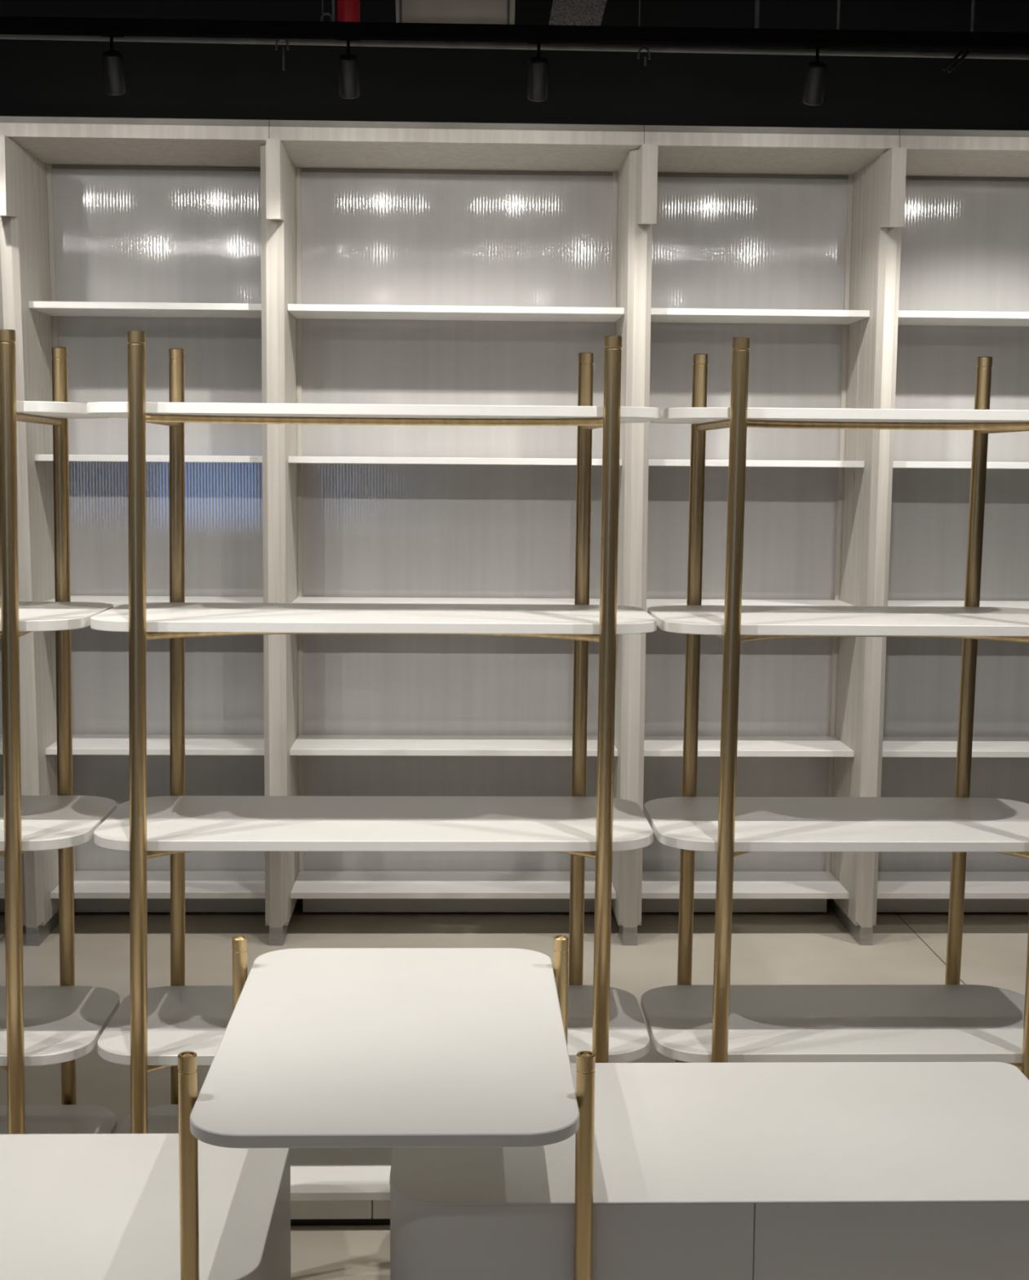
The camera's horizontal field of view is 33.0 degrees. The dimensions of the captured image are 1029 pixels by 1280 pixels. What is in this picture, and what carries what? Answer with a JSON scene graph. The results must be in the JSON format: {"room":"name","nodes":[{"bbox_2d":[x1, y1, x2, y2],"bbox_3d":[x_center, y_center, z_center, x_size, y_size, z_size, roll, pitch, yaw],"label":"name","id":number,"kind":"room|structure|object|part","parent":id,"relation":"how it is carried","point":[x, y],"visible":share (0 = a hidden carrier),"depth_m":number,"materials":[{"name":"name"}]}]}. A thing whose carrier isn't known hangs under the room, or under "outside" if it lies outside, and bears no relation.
{"room":"shop","nodes":[
{"label":"shop","id":0,"kind":"room"},
{"bbox_2d":[0,0,1028,130],"bbox_3d":[-0.196,-0.881,6.391,12.000,3.550,0.100,0,6,-2],"label":"wall","id":1,"kind":"structure","parent":0,"point":[38,77],"depth_m":6.23,"materials":[{"name":"black paint"}]},
{"bbox_2d":[0,898,1028,1279],"bbox_3d":[-0.050,1.459,1.377,12.000,0.100,10.450,0,6,-2],"label":"floor","id":2,"kind":"structure","parent":0,"point":[768,948],"depth_m":5.52,"materials":[{"name":"beige tile"}]},
{"bbox_2d":[0,569,4,911],"bbox_3d":[-2.090,-0.332,5.599,1.037,2.562,0.530,0,6,-2],"label":"bay","id":3,"kind":"object","parent":2,"relation":"on","point":[2,858],"visible":0.02,"depth_m":5.89,"materials":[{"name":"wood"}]},
{"bbox_3d":[-2.084,0.342,5.727,0.994,0.021,0.300,0,6,-2],"label":"shelf","id":4,"kind":"part","parent":3,"relation":"part of","materials":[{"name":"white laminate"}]},
{"bbox_3d":[-2.084,0.812,5.775,1.002,0.021,0.300,0,6,-2],"label":"shelf","id":5,"kind":"part","parent":3,"relation":"part of","materials":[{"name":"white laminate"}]},
{"bbox_2d":[0,134,59,946],"bbox_3d":[-1.555,-0.290,5.587,0.111,2.512,0.595,0,6,-2],"label":"divider","id":6,"kind":"object","parent":2,"relation":"on","point":[24,256],"visible":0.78,"depth_m":5.51,"materials":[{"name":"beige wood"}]},
{"bbox_2d":[0,328,119,1134],"bbox_3d":[-1.441,0.270,3.647,1.142,1.790,0.567,0,6,-2],"label":"shelving","id":7,"kind":"object","parent":2,"relation":"on","point":[40,1025],"visible":0.88,"depth_m":3.60,"materials":[{"name":"white wood"}]},
{"bbox_3d":[-0.989,0.307,3.419,0.048,1.768,0.034,0,6,-2],"label":"post","id":8,"kind":"part","parent":7,"relation":"part of","materials":[{"name":"gold metal"}]},
{"bbox_3d":[-1.439,-0.053,3.624,1.142,0.022,0.472,0,6,-2],"label":"shelf","id":9,"kind":"part","parent":7,"relation":"part of","materials":[{"name":"white laminate"}]},
{"bbox_3d":[-1.442,0.383,3.668,1.142,0.022,0.472,0,6,-2],"label":"shelf","id":10,"kind":"part","parent":7,"relation":"part of","materials":[{"name":"white laminate"}]},
{"bbox_3d":[-1.446,0.820,3.712,1.142,0.022,0.472,0,6,-2],"label":"shelf","id":11,"kind":"part","parent":7,"relation":"part of","materials":[{"name":"white laminate"}]},
{"bbox_3d":[-1.436,-0.478,3.582,1.142,0.022,0.472,0,6,-2],"label":"shelf","id":12,"kind":"part","parent":7,"relation":"part of","materials":[{"name":"white laminate"}]},
{"bbox_3d":[-1.017,0.256,3.926,0.044,1.768,0.034,0,6,-2],"label":"post","id":13,"kind":"part","parent":7,"relation":"part of","materials":[{"name":"gold metal"}]},
{"bbox_2d":[0,115,269,911],"bbox_3d":[-1.169,-0.328,5.627,0.815,2.562,0.530,0,6,-2],"label":"bay","id":14,"kind":"object","parent":2,"relation":"on","point":[154,224],"visible":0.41,"depth_m":5.80,"materials":[{"name":"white wood"}]},
{"bbox_3d":[-1.159,-1.593,5.505,0.815,0.021,0.520,0,6,-2],"label":"trim","id":15,"kind":"part","parent":14,"relation":"part of","materials":[{"name":"beige wood"}]},
{"bbox_3d":[-1.161,-1.067,5.614,0.737,0.021,0.300,0,6,-2],"label":"shelf","id":16,"kind":"part","parent":14,"relation":"part of","materials":[{"name":"white laminate"}]},
{"bbox_3d":[-1.161,-0.591,5.662,0.729,0.021,0.300,0,6,-2],"label":"shelf","id":17,"kind":"part","parent":14,"relation":"part of","materials":[{"name":"white laminate"}]},
{"bbox_3d":[-1.161,-0.122,5.709,0.721,0.021,0.300,0,6,-2],"label":"shelf","id":18,"kind":"part","parent":14,"relation":"part of","materials":[{"name":"white laminate"}]},
{"bbox_3d":[-1.160,0.346,5.756,0.713,0.021,0.300,0,6,-2],"label":"shelf","id":19,"kind":"part","parent":14,"relation":"part of","materials":[{"name":"white laminate"}]},
{"bbox_3d":[-1.160,0.817,5.804,0.705,0.021,0.300,0,6,-2],"label":"shelf","id":20,"kind":"part","parent":14,"relation":"part of","materials":[{"name":"white laminate"}]},
{"bbox_3d":[-1.176,-0.374,5.855,0.745,2.392,0.012,0,6,-2],"label":"panel","id":21,"kind":"part","parent":14,"relation":"part of","materials":[{"name":"glass"}]},
{"bbox_2d":[0,1133,291,1279],"bbox_3d":[-0.968,1.090,2.895,1.137,0.315,0.598,0,6,-2],"label":"base cabinet","id":22,"kind":"object","parent":2,"relation":"on","point":[73,1206],"visible":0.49,"depth_m":2.88,"materials":[{"name":"white laminate"}]},
{"bbox_3d":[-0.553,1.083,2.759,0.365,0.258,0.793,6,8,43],"label":"door","id":23,"kind":"part","parent":22,"relation":"part of","materials":[{"name":"grey laminate"}]},
{"bbox_2d":[260,138,299,946],"bbox_3d":[-0.758,-0.286,5.612,0.075,2.512,0.595,0,6,-2],"label":"divider","id":24,"kind":"object","parent":2,"relation":"on","point":[277,169],"visible":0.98,"depth_m":5.48,"materials":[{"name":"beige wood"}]},
{"bbox_2d":[86,330,660,1226],"bbox_3d":[-0.289,0.275,3.683,1.146,1.790,0.567,0,6,-2],"label":"shelving","id":25,"kind":"object","parent":2,"relation":"on","point":[148,1032],"visible":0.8,"depth_m":3.53,"materials":[{"name":"white wood"}]},
{"bbox_3d":[-0.743,0.308,3.427,0.052,1.768,0.034,0,6,-2],"label":"post","id":26,"kind":"part","parent":25,"relation":"part of","materials":[{"name":"gold metal"}]},
{"bbox_3d":[-0.763,0.257,3.934,0.051,1.768,0.034,0,6,-2],"label":"post","id":27,"kind":"part","parent":25,"relation":"part of","materials":[{"name":"gold metal"}]},
{"bbox_3d":[-0.573,1.145,3.511,0.568,0.051,0.012,0,6,-2],"label":"panel","id":28,"kind":"part","parent":25,"relation":"part of","materials":[{"name":"grey laminate"}]},
{"bbox_3d":[-0.283,-0.472,3.618,1.146,0.022,0.472,0,6,-2],"label":"shelf","id":29,"kind":"part","parent":25,"relation":"part of","materials":[{"name":"white laminate"}]},
{"bbox_3d":[-0.294,0.826,3.748,1.146,0.022,0.472,0,6,-2],"label":"shelf","id":30,"kind":"part","parent":25,"relation":"part of","materials":[{"name":"white laminate"}]},
{"bbox_3d":[-0.290,0.388,3.704,1.146,0.022,0.472,0,6,-2],"label":"shelf","id":31,"kind":"part","parent":25,"relation":"part of","materials":[{"name":"white laminate"}]},
{"bbox_3d":[-0.287,-0.048,3.660,1.146,0.022,0.472,0,6,-2],"label":"shelf","id":32,"kind":"part","parent":25,"relation":"part of","materials":[{"name":"white laminate"}]},
{"bbox_3d":[-0.003,1.148,3.529,0.568,0.051,0.012,0,6,-2],"label":"panel","id":33,"kind":"part","parent":25,"relation":"part of","materials":[{"name":"grey laminate"}]},
{"bbox_3d":[0.148,0.262,3.963,0.042,1.768,0.034,0,6,-2],"label":"post","id":34,"kind":"part","parent":25,"relation":"part of","materials":[{"name":"gold metal"}]},
{"bbox_3d":[0.180,0.313,3.456,0.042,1.768,0.034,0,6,-2],"label":"post","id":35,"kind":"part","parent":25,"relation":"part of","materials":[{"name":"gold metal"}]},
{"bbox_2d":[177,935,595,1279],"bbox_3d":[-0.202,0.913,2.897,0.619,0.679,0.933,0,6,-2],"label":"side table","id":36,"kind":"object","parent":2,"relation":"on","point":[426,1047],"visible":1,"depth_m":2.69,"materials":[{"name":"white laminate"}]},
{"bbox_3d":[-0.481,0.955,2.575,0.028,0.657,0.028,0,6,-2],"label":"post","id":37,"kind":"part","parent":36,"relation":"part of","materials":[{"name":"gold metal"}]},
{"bbox_3d":[-0.507,0.892,3.223,0.028,0.652,0.028,0,6,-2],"label":"post","id":38,"kind":"part","parent":36,"relation":"part of","materials":[{"name":"gold metal"}]},
{"bbox_3d":[0.083,0.894,3.241,0.028,0.652,0.028,0,6,-2],"label":"post","id":39,"kind":"part","parent":36,"relation":"part of","materials":[{"name":"gold metal"}]},
{"bbox_3d":[0.102,0.958,2.594,0.028,0.656,0.028,0,6,-2],"label":"post","id":40,"kind":"part","parent":36,"relation":"part of","materials":[{"name":"gold metal"}]},
{"bbox_2d":[269,120,644,911],"bbox_3d":[-0.192,-0.323,5.658,1.137,2.562,0.530,0,6,-2],"label":"bay","id":41,"kind":"object","parent":2,"relation":"on","point":[437,263],"visible":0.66,"depth_m":5.84,"materials":[{"name":"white wood"}]},
{"bbox_3d":[-0.203,0.822,5.834,1.064,0.021,0.300,0,6,-2],"label":"shelf","id":42,"kind":"part","parent":41,"relation":"part of","materials":[{"name":"white laminate"}]},
{"bbox_3d":[-0.200,0.351,5.786,1.064,0.021,0.300,0,6,-2],"label":"shelf","id":43,"kind":"part","parent":41,"relation":"part of","materials":[{"name":"white laminate"}]},
{"bbox_3d":[-0.196,-0.118,5.739,1.064,0.021,0.300,0,6,-2],"label":"shelf","id":44,"kind":"part","parent":41,"relation":"part of","materials":[{"name":"white laminate"}]},
{"bbox_3d":[-0.192,-0.586,5.692,1.064,0.021,0.300,0,6,-2],"label":"shelf","id":45,"kind":"part","parent":41,"relation":"part of","materials":[{"name":"white laminate"}]},
{"bbox_3d":[-0.188,-1.062,5.644,1.064,0.021,0.300,0,6,-2],"label":"shelf","id":46,"kind":"part","parent":41,"relation":"part of","materials":[{"name":"white laminate"}]},
{"bbox_3d":[-0.182,-1.588,5.536,1.137,0.021,0.520,0,6,-2],"label":"trim","id":47,"kind":"part","parent":41,"relation":"part of","materials":[{"name":"beige wood"}]},
{"bbox_2d":[611,143,657,945],"bbox_3d":[0.378,-0.280,5.647,0.074,2.512,0.595,0,6,-2],"label":"divider","id":48,"kind":"object","parent":2,"relation":"on","point":[637,175],"visible":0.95,"depth_m":5.49,"materials":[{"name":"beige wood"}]},
{"bbox_2d":[389,1062,1028,1279],"bbox_3d":[0.367,1.033,2.936,1.137,0.442,0.610,0,6,-2],"label":"base cabinet","id":49,"kind":"object","parent":2,"relation":"on","point":[805,1171],"visible":0.74,"depth_m":2.67,"materials":[{"name":"white laminate"}]},
{"bbox_3d":[0.075,1.009,2.905,0.550,0.384,0.569,0,6,-2],"label":"door","id":50,"kind":"part","parent":49,"relation":"part of","materials":[{"name":"grey laminate"}]},
{"bbox_3d":[0.643,1.012,2.923,0.583,0.384,0.569,0,6,-2],"label":"door","id":51,"kind":"part","parent":49,"relation":"part of","materials":[{"name":"grey laminate"}]},
{"bbox_2d":[641,124,900,911],"bbox_3d":[0.769,-0.318,5.688,0.783,2.562,0.530,0,6,-2],"label":"bay","id":52,"kind":"object","parent":2,"relation":"on","point":[752,234],"visible":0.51,"depth_m":5.86,"materials":[{"name":"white wood"}]},
{"bbox_3d":[0.752,0.826,5.864,0.695,0.021,0.300,0,6,-2],"label":"shelf","id":53,"kind":"part","parent":52,"relation":"part of","materials":[{"name":"white laminate"}]},
{"bbox_3d":[0.757,0.356,5.816,0.699,0.021,0.300,0,6,-2],"label":"shelf","id":54,"kind":"part","parent":52,"relation":"part of","materials":[{"name":"white laminate"}]},
{"bbox_3d":[0.762,-0.113,5.769,0.702,0.021,0.300,0,6,-2],"label":"shelf","id":55,"kind":"part","parent":52,"relation":"part of","materials":[{"name":"white laminate"}]},
{"bbox_3d":[0.768,-0.582,5.722,0.705,0.021,0.300,0,6,-2],"label":"shelf","id":56,"kind":"part","parent":52,"relation":"part of","materials":[{"name":"white laminate"}]},
{"bbox_3d":[0.773,-1.057,5.674,0.709,0.021,0.300,0,6,-2],"label":"shelf","id":57,"kind":"part","parent":52,"relation":"part of","materials":[{"name":"white laminate"}]},
{"bbox_3d":[0.779,-1.583,5.566,0.783,0.021,0.520,0,6,-2],"label":"trim","id":58,"kind":"part","parent":52,"relation":"part of","materials":[{"name":"beige wood"}]},
{"bbox_2d":[640,337,1028,1079],"bbox_3d":[0.731,0.280,3.715,0.876,1.790,0.567,0,6,-2],"label":"shelving","id":59,"kind":"object","parent":2,"relation":"on","point":[721,1022],"visible":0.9,"depth_m":3.66,"materials":[{"name":"white wood"}]},
{"bbox_3d":[0.402,0.263,3.971,0.046,1.768,0.034,0,6,-2],"label":"post","id":60,"kind":"part","parent":59,"relation":"part of","materials":[{"name":"gold metal"}]},
{"bbox_3d":[0.424,0.314,3.464,0.050,1.768,0.034,0,6,-2],"label":"post","id":61,"kind":"part","parent":59,"relation":"part of","materials":[{"name":"gold metal"}]},
{"bbox_3d":[0.726,0.831,3.780,0.876,0.022,0.472,0,6,-2],"label":"shelf","id":62,"kind":"part","parent":59,"relation":"part of","materials":[{"name":"white laminate"}]},
{"bbox_3d":[0.730,0.393,3.736,0.876,0.022,0.472,0,6,-2],"label":"shelf","id":63,"kind":"part","parent":59,"relation":"part of","materials":[{"name":"white laminate"}]},
{"bbox_3d":[0.733,-0.043,3.692,0.876,0.022,0.472,0,6,-2],"label":"shelf","id":64,"kind":"part","parent":59,"relation":"part of","materials":[{"name":"white laminate"}]},
{"bbox_3d":[0.737,-0.467,3.650,0.876,0.022,0.472,0,6,-2],"label":"shelf","id":65,"kind":"part","parent":59,"relation":"part of","materials":[{"name":"white laminate"}]},
{"bbox_3d":[1.033,0.266,3.990,0.063,1.768,0.034,0,6,-2],"label":"post","id":66,"kind":"part","parent":59,"relation":"part of","materials":[{"name":"gold metal"}]},
{"bbox_3d":[1.060,0.317,3.483,0.047,1.768,0.034,0,6,-2],"label":"post","id":67,"kind":"part","parent":59,"relation":"part of","materials":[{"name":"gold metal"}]},
{"bbox_2d":[830,146,906,945],"bbox_3d":[1.154,-0.276,5.671,0.085,2.512,0.595,0,6,-2],"label":"divider","id":68,"kind":"object","parent":2,"relation":"on","point":[878,213],"visible":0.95,"depth_m":5.57,"materials":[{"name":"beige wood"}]},
{"bbox_2d":[876,128,1028,911],"bbox_3d":[1.720,-0.314,5.718,1.116,2.562,0.530,0,6,-2],"label":"bay","id":69,"kind":"object","parent":2,"relation":"on","point":[964,281],"visible":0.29,"depth_m":5.90,"materials":[{"name":"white wood"}]},
{"bbox_3d":[1.700,0.831,5.893,1.063,0.021,0.300,0,6,-2],"label":"shelf","id":70,"kind":"part","parent":69,"relation":"part of","materials":[{"name":"white laminate"}]},
{"bbox_3d":[1.706,0.360,5.846,1.060,0.021,0.300,0,6,-2],"label":"shelf","id":71,"kind":"part","parent":69,"relation":"part of","materials":[{"name":"white laminate"}]},
{"bbox_3d":[1.711,-0.108,5.799,1.057,0.021,0.300,0,6,-2],"label":"shelf","id":72,"kind":"part","parent":69,"relation":"part of","materials":[{"name":"white laminate"}]},
{"bbox_3d":[1.716,-0.577,5.752,1.054,0.021,0.300,0,6,-2],"label":"shelf","id":73,"kind":"part","parent":69,"relation":"part of","materials":[{"name":"white laminate"}]},
{"bbox_3d":[1.722,-1.052,5.704,1.050,0.021,0.300,0,6,-2],"label":"shelf","id":74,"kind":"part","parent":69,"relation":"part of","materials":[{"name":"white laminate"}]},
{"bbox_3d":[1.730,-1.578,5.595,1.116,0.021,0.520,0,6,-2],"label":"trim","id":75,"kind":"part","parent":69,"relation":"part of","materials":[{"name":"beige wood"}]},
{"bbox_2d":[0,34,1028,59],"bbox_3d":[0.004,-1.693,4.947,4.900,0.041,0.020,0,6,-2],"label":"track","id":76,"kind":"object","parent":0,"point":[441,44],"visible":0.92,"depth_m":4.95,"materials":[{"name":"metal"}]},
{"bbox_2d":[275,38,288,70],"bbox_3d":[-0.658,-1.658,4.916,0.038,0.087,0.006,0,6,-2],"label":"hook","id":77,"kind":"object","parent":76,"relation":"hanging from","point":[280,39],"visible":1,"depth_m":4.91,"materials":[{"name":"metal"}]},
{"bbox_2d":[637,47,650,65],"bbox_3d":[0.369,-1.662,4.947,0.038,0.049,0.006,0,6,-2],"label":"hook","id":78,"kind":"object","parent":76,"relation":"attached to","point":[644,48],"visible":1,"depth_m":4.94,"materials":[{"name":"metal"}]},
{"bbox_2d":[942,48,971,72],"bbox_3d":[1.266,-1.659,4.970,0.081,0.071,0.009,0,6,-2],"label":"clamp","id":79,"kind":"object","parent":76,"relation":"attached to","point":[962,51],"visible":0.86,"depth_m":4.97,"materials":[{"name":"black metal"}]},
{"bbox_3d":[-0.021,-2.173,1.012,12.000,0.100,10.450,0,6,-2],"label":"ceiling","id":80,"kind":"structure","parent":0,"visible":0},
{"bbox_2d":[320,0,332,21],"bbox_3d":[-0.541,-2.147,4.995,0.037,0.758,0.007,0,6,-2],"label":"wire hook","id":81,"kind":"object","parent":80,"relation":"hanging from","point":[324,13],"visible":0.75,"depth_m":5.03,"materials":[{"name":"metal"}]},
{"bbox_2d":[337,0,359,22],"bbox_3d":[-0.478,-2.132,4.999,0.066,0.750,0.066,0,6,-2],"label":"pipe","id":82,"kind":"object","parent":80,"relation":"hanging from","point":[348,11],"visible":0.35,"depth_m":5.00,"materials":[{"name":"red metal"}]},
{"bbox_2d":[395,0,515,24],"bbox_3d":[-0.177,-2.181,5.252,0.355,0.736,0.265,0,6,-2],"label":"air duct","id":83,"kind":"object","parent":80,"relation":"hanging from","point":[450,11],"visible":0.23,"depth_m":5.18,"materials":[{"name":"metal"}]},
{"bbox_2d":[0,0,1028,50],"bbox_3d":[0.014,-2.054,4.660,4.900,0.867,0.036,0,6,-2],"label":"track","id":84,"kind":"object","parent":80,"relation":"hanging from","point":[31,25],"visible":1,"depth_m":4.69,"materials":[{"name":"metal"}]},
{"bbox_2d":[98,28,127,95],"bbox_3d":[-1.085,-1.560,4.705,0.060,0.164,0.100,0,6,-2],"label":"track spotlight","id":85,"kind":"object","parent":84,"relation":"hanging from","point":[113,62],"visible":1,"depth_m":4.68,"materials":[{"name":"black metal"}]},
{"bbox_3d":[-1.084,-1.599,4.672,0.009,0.056,0.009,0,6,-2],"label":"stem","id":86,"kind":"part","parent":85,"relation":"part of","materials":[{"name":"black metal"}]},
{"bbox_3d":[-0.485,-2.075,4.643,0.007,0.829,0.007,-2,6,-24],"label":"suspension rod","id":87,"kind":"part","parent":84,"relation":"part of","materials":[{"name":"metal"}]},
{"bbox_2d":[337,31,359,98],"bbox_3d":[-0.450,-1.557,4.724,0.060,0.164,0.100,0,6,-2],"label":"track spotlight","id":88,"kind":"object","parent":84,"relation":"hanging from","point":[348,72],"visible":1,"depth_m":4.70,"materials":[{"name":"black metal"}]},
{"bbox_3d":[-0.449,-1.596,4.692,0.009,0.056,0.009,0,6,-2],"label":"stem","id":89,"kind":"part","parent":88,"relation":"part of","materials":[{"name":"black metal"}]},
{"bbox_3d":[0.011,-1.642,4.702,4.900,0.039,0.036,0,6,-2],"label":"rail","id":90,"kind":"part","parent":84,"relation":"part of","materials":[{"name":"black metal"}]},
{"bbox_2d":[527,35,550,101],"bbox_3d":[0.065,-1.554,4.740,0.060,0.164,0.100,0,6,-2],"label":"track spotlight","id":91,"kind":"object","parent":84,"relation":"hanging from","point":[538,75],"visible":1,"depth_m":4.71,"materials":[{"name":"black metal"}]},
{"bbox_3d":[0.066,-1.593,4.708,0.009,0.056,0.009,0,6,-2],"label":"stem","id":92,"kind":"part","parent":91,"relation":"part of","materials":[{"name":"black metal"}]},
{"bbox_2d":[802,39,830,105],"bbox_3d":[0.824,-1.551,4.764,0.060,0.164,0.100,0,6,-2],"label":"track spotlight","id":93,"kind":"object","parent":84,"relation":"hanging from","point":[815,76],"visible":1,"depth_m":4.74,"materials":[{"name":"black metal"}]},
{"bbox_3d":[0.825,-1.589,4.732,0.009,0.056,0.009,0,6,-2],"label":"stem","id":94,"kind":"part","parent":93,"relation":"part of","materials":[{"name":"black metal"}]},
{"bbox_3d":[0.884,-2.069,4.685,0.007,0.829,0.007,-2,6,-24],"label":"suspension rod","id":95,"kind":"part","parent":84,"relation":"part of","materials":[{"name":"metal"}]},
{"bbox_2d":[549,0,607,25],"bbox_3d":[0.199,-2.156,5.187,0.210,0.765,0.138,0,6,-2],"label":"ceiling vent","id":96,"kind":"object","parent":80,"relation":"in","point":[563,12],"visible":0.44,"depth_m":5.20,"materials":[{"name":"metal"}]},
{"bbox_2d":[639,0,640,26],"bbox_3d":[0.368,-2.135,5.045,0.078,0.776,0.008,0,6,-2],"label":"vertical conduit","id":97,"kind":"object","parent":80,"relation":"hanging from","point":[639,0],"visible":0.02,"depth_m":5.07,"materials":[{"name":"metal"}]},
{"bbox_2d":[755,0,759,28],"bbox_3d":[0.719,-2.140,5.085,0.018,0.770,0.013,0,6,-2],"label":"vertical conduit","id":98,"kind":"object","parent":80,"relation":"hanging from","point":[757,2],"visible":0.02,"depth_m":5.11,"materials":[{"name":"metal"}]},
{"bbox_2d":[970,0,975,31],"bbox_3d":[1.359,-2.136,5.105,0.014,0.770,0.010,0,6,-2],"label":"vertical conduit","id":99,"kind":"object","parent":80,"relation":"hanging from","point":[973,3],"visible":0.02,"depth_m":5.13,"materials":[{"name":"metal"}]}
]}

